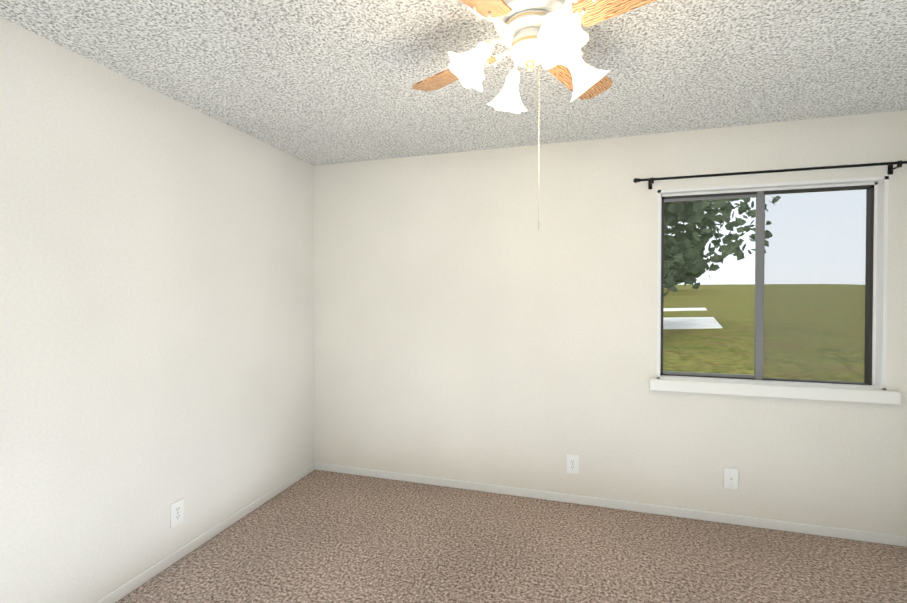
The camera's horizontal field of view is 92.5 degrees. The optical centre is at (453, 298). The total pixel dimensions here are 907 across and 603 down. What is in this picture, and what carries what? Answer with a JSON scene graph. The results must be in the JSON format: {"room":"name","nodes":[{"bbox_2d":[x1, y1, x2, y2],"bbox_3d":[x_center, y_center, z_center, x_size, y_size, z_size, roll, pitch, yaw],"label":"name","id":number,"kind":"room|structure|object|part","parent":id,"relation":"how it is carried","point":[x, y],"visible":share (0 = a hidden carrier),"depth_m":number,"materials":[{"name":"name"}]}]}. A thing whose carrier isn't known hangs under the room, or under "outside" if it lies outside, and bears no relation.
{"room":"empty bedroom","nodes":[
{"label":"empty bedroom","id":0,"kind":"room"},
{"bbox_2d":[0,17,313,602],"bbox_3d":[-1.752,0.184,1.549,0.120,2.440,4.322,0,1,16],"label":"wall","id":1,"kind":"structure","parent":0,"point":[156,304],"depth_m":2.07,"materials":[{"name":"paint"}]},
{"bbox_2d":[170,498,183,527],"bbox_3d":[-1.468,1.143,2.307,0.008,0.125,0.078,0,1,16],"label":"electrical outlet","id":2,"kind":"object","parent":1,"relation":"attached to","point":[177,513],"visible":1,"depth_m":2.30,"materials":[{"name":"white plastic"}]},
{"bbox_2d":[95,462,314,602],"bbox_3d":[-1.688,1.376,1.545,0.013,0.056,4.082,0,1,16],"label":"baseboard","id":3,"kind":"structure","parent":1,"relation":"attached to","point":[126,588],"depth_m":2.40,"materials":[{"name":"white wood"}]},
{"bbox_2d":[0,0,906,165],"bbox_3d":[0.323,-1.079,0.929,4.442,0.100,4.322,0,1,16],"label":"ceiling","id":4,"kind":"structure","parent":0,"point":[318,82],"depth_m":1.95,"materials":[{"name":"white paint"}]},
{"bbox_2d":[412,0,656,230],"bbox_3d":[0.254,-0.630,1.438,0.816,0.810,0.816,0,1,-2],"label":"fan","id":5,"kind":"object","parent":4,"relation":"hanging from","point":[552,36],"visible":1,"depth_m":1.38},
{"label":"blade","id":6,"kind":"part","parent":5,"relation":"part of","materials":[{"name":"brown wood"}]},
{"label":"blade","id":7,"kind":"part","parent":5,"relation":"part of","materials":[{"name":"brown wood"}]},
{"bbox_3d":[0.284,-0.505,1.443,0.006,0.560,0.006,0,1,16],"label":"pull chain","id":8,"kind":"part","parent":5,"relation":"part of","materials":[{"name":"beige"}]},
{"label":"blade","id":9,"kind":"part","parent":5,"relation":"part of","materials":[{"name":"brown wood"}]},
{"label":"blade","id":10,"kind":"part","parent":5,"relation":"part of","materials":[{"name":"brown wood"}]},
{"bbox_2d":[115,470,906,602],"bbox_3d":[0.323,1.461,0.961,4.442,0.100,4.322,0,1,16],"label":"floor","id":11,"kind":"structure","parent":0,"point":[317,536],"depth_m":2.33,"materials":[{"name":"carpet"}]},
{"bbox_2d":[313,110,906,536],"bbox_3d":[0.728,0.166,3.015,3.822,2.440,0.120,0,1,16],"label":"wall","id":12,"kind":"structure","parent":0,"point":[475,322],"depth_m":2.94,"materials":[{"name":"paint"}]},
{"bbox_2d":[567,454,578,473],"bbox_3d":[0.806,1.125,2.937,0.078,0.125,0.008,0,1,16],"label":"electrical outlet","id":13,"kind":"object","parent":12,"relation":"attached to","point":[572,464],"visible":1,"depth_m":2.93,"materials":[{"name":"white plastic"}]},
{"bbox_2d":[315,462,905,546],"bbox_3d":[0.710,1.359,2.966,3.822,0.056,0.013,0,1,16],"label":"baseboard","id":14,"kind":"structure","parent":12,"relation":"attached to","point":[874,537],"depth_m":2.82,"materials":[{"name":"white wood"}]},
{"bbox_2d":[723,467,737,488],"bbox_3d":[1.704,1.108,2.666,0.078,0.125,0.027,0,1,16],"label":"outlet","id":15,"kind":"object","parent":12,"relation":"attached to","point":[730,478],"visible":1,"depth_m":2.66,"materials":[{"name":"white plastic"}]},
{"bbox_2d":[633,160,906,188],"bbox_3d":[1.835,-0.728,2.572,1.438,0.065,0.090,0,1,16],"label":"curtain rod","id":16,"kind":"object","parent":12,"relation":"attached to","point":[889,164],"visible":1,"depth_m":2.52,"materials":[{"name":"black metal"}]},
{"bbox_2d":[657,176,888,389],"bbox_3d":[1.894,-0.083,2.673,1.190,1.214,0.119,0,1,16],"label":"window","id":17,"kind":"structure","parent":12,"relation":"in","point":[766,286],"depth_m":2.61,"materials":[{"name":"clear glass"}]},
{"bbox_3d":[1.649,-0.073,2.764,0.573,1.172,0.054,0,1,16],"label":"aluminum window frame","id":18,"kind":"part","parent":17,"relation":"part of","materials":[{"name":"grey metal"}]},
{"bbox_3d":[1.901,-0.072,2.696,1.126,1.172,0.040,0,1,16],"label":"aluminum window frame","id":19,"kind":"part","parent":17,"relation":"part of","materials":[{"name":"grey metal"}]},
{"bbox_2d":[764,190,865,381],"bbox_3d":[2.174,-0.072,2.636,0.535,1.140,0.001,0,1,16],"label":"screen","id":20,"kind":"object","parent":17,"relation":"attached to","point":[772,313],"visible":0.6,"depth_m":2.63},
{"bbox_2d":[649,378,900,404],"bbox_3d":[1.879,0.554,2.631,1.280,0.070,0.102,0,1,16],"label":"window sill","id":21,"kind":"structure","parent":12,"relation":"attached to","point":[811,392],"depth_m":2.57,"materials":[{"name":"white paint"}]},
{"label":"outside","id":22,"kind":"structure","parent":0,"visible":0},
{"bbox_2d":[663,284,864,381],"bbox_3d":[14.638,-1.134,75.450,150.000,4.655,146.728,0,1,16],"label":"lawn","id":23,"kind":"structure","parent":22,"point":[726,296],"depth_m":14.42,"materials":[{"name":"green plant"}]},
{"bbox_2d":[663,308,706,310],"bbox_3d":[10.613,0.723,25.359,10.033,0.241,2.087,0,1,-6],"label":"ground","id":24,"kind":"structure","parent":23,"relation":"on","point":[684,309],"depth_m":25.27,"materials":[{"name":"concrete"}]},
{"bbox_2d":[663,317,722,328],"bbox_3d":[5.074,1.081,17.585,14.311,0.330,5.066,0,1,-2],"label":"ground","id":25,"kind":"structure","parent":23,"relation":"on","point":[690,322],"depth_m":17.49,"materials":[{"name":"concrete"}]},
{"bbox_2d":[664,196,780,296],"bbox_3d":[6.674,-2.661,16.748,10.505,7.958,12.760,0,1,16],"label":"oak tree","id":26,"kind":"object","parent":23,"relation":"on","point":[695,218],"depth_m":15.72,"materials":[{"name":"green plant"}]},
{"bbox_3d":[32.952,-5.058,66.289,5.723,8.040,5.723,0,1,16],"label":"trunk","id":27,"kind":"object","parent":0,"visible":0},
{"bbox_2d":[676,244,705,284],"bbox_3d":[32.843,-5.782,66.589,10.129,7.546,10.116,0,1,16],"label":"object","id":28,"kind":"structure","parent":27,"relation":"attached to","point":[696,275],"depth_m":63.04,"materials":[{"name":"green plant"}]},
{"bbox_3d":[23.773,-4.054,53.821,5.469,7.179,5.469,0,1,16],"label":"trunk","id":29,"kind":"object","parent":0,"visible":0},
{"bbox_2d":[664,241,688,283],"bbox_3d":[23.038,-4.695,53.514,10.098,6.407,9.743,0,1,16],"label":"foliage","id":30,"kind":"object","parent":29,"relation":"attached to","point":[681,261],"depth_m":49.40,"materials":[{"name":"green plant"}]}
]}

